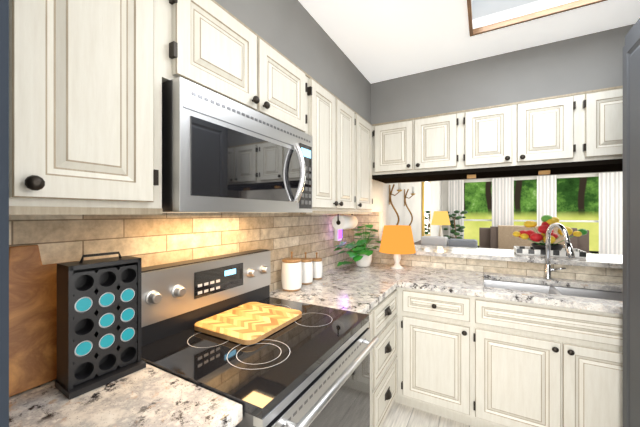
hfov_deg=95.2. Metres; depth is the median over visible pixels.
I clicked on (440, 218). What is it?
light
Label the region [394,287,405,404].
base cabinet
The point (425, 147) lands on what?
upper cabinet
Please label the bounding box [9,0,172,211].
upper cabinet
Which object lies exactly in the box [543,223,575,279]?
faucet
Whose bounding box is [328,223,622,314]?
countertop
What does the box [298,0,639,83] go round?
ceiling
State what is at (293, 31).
soffit
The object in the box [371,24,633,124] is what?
soffit
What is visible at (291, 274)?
canister
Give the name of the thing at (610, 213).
panels
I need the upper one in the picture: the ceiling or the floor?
the ceiling
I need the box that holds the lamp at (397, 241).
[379,225,415,268]
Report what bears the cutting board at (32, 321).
on the countertop at (150, 396)
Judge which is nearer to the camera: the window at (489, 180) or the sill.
the sill
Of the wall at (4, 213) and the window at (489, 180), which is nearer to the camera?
the wall at (4, 213)
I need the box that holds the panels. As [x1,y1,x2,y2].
[448,172,622,254]
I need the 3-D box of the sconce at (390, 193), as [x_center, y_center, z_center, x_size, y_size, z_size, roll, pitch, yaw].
[0.836,-0.059,3.224,0.147,0.585,0.079,0,0,29]
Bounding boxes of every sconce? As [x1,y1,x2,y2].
[389,183,401,224]
[404,187,414,225]
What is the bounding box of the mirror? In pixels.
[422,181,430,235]
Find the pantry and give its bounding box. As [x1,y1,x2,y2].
[623,18,639,426]
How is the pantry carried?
on the floor
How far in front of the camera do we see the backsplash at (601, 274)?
2.40 m
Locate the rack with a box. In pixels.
[55,251,145,399]
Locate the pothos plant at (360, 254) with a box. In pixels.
[334,224,380,266]
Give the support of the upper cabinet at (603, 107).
attached to the wall
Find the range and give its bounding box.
[141,249,378,426]
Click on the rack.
(98, 323)
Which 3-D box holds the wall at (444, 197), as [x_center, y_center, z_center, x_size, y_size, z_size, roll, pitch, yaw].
[5.610,0.150,5.990,5.760,2.500,0.140,0,0,29]
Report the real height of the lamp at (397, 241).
0.372 m
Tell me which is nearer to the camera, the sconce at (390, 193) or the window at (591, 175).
the sconce at (390, 193)
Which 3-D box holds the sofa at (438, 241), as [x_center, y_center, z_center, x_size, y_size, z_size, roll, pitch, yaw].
[1.660,0.835,3.839,0.920,1.130,1.600,0,0,29]
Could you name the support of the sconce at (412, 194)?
attached to the wall at (414, 203)
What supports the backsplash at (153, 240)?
attached to the wall
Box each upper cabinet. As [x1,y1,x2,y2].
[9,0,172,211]
[173,0,312,139]
[312,79,376,211]
[373,111,464,179]
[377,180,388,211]
[461,91,584,175]
[569,86,622,171]
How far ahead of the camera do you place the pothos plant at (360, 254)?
2.57 m
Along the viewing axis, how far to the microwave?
1.01 m
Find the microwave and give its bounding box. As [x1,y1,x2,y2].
[162,77,311,212]
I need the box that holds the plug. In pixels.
[334,228,341,240]
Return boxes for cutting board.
[9,245,74,396]
[194,302,301,344]
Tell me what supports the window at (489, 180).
in the wall at (444, 197)
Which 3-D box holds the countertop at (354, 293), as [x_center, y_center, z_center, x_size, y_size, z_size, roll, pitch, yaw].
[0.090,0.500,1.868,0.624,0.040,0.736,0,0,29]
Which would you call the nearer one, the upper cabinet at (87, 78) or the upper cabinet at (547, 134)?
the upper cabinet at (87, 78)
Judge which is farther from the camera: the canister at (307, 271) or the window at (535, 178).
the window at (535, 178)
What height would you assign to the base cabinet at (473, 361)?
0.878 m
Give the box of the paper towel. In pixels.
[332,214,357,229]
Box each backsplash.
[9,212,353,291]
[354,212,622,283]
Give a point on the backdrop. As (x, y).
(577, 198)
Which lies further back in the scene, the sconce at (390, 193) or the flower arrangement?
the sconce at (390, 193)
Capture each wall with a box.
[0,0,8,426]
[379,171,622,249]
[386,181,441,242]
[442,173,598,235]
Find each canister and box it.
[281,251,301,291]
[300,252,312,284]
[312,252,322,279]
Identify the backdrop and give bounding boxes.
[464,177,598,253]
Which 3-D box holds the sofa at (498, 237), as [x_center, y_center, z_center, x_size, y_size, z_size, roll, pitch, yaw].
[4.230,0.830,5.830,1.850,1.140,0.950,0,0,29]
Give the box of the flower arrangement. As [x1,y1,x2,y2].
[513,215,587,257]
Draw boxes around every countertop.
[9,363,242,426]
[270,271,400,313]
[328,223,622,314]
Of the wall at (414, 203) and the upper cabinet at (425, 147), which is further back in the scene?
the wall at (414, 203)
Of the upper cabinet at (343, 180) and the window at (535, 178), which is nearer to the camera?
the upper cabinet at (343, 180)
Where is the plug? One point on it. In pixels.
(337, 235)
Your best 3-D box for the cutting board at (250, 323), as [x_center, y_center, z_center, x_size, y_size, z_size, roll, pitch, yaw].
[-0.298,0.459,1.263,0.320,0.020,0.360,0,0,29]
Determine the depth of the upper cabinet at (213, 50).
1.10 m
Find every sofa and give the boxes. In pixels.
[414,236,477,247]
[479,225,592,253]
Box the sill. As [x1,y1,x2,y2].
[409,245,622,268]
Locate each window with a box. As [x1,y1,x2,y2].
[464,179,491,220]
[514,177,536,221]
[557,174,598,221]
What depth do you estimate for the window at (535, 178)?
6.52 m
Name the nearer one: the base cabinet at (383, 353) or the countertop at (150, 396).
the countertop at (150, 396)
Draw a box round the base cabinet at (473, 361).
[406,288,477,426]
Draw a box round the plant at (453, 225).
[443,210,467,238]
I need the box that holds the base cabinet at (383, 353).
[367,290,396,426]
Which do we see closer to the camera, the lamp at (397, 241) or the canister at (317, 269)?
the canister at (317, 269)
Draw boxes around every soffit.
[215,0,370,123]
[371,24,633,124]
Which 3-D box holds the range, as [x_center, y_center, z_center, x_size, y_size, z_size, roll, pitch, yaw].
[-0.218,0.802,1.184,0.726,1.195,0.754,0,0,29]
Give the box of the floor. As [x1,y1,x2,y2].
[382,402,472,426]
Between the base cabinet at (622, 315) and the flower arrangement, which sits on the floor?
the base cabinet at (622, 315)
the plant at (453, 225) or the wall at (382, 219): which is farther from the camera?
the plant at (453, 225)
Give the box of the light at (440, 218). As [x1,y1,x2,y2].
[431,211,450,235]
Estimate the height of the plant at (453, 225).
1.476 m

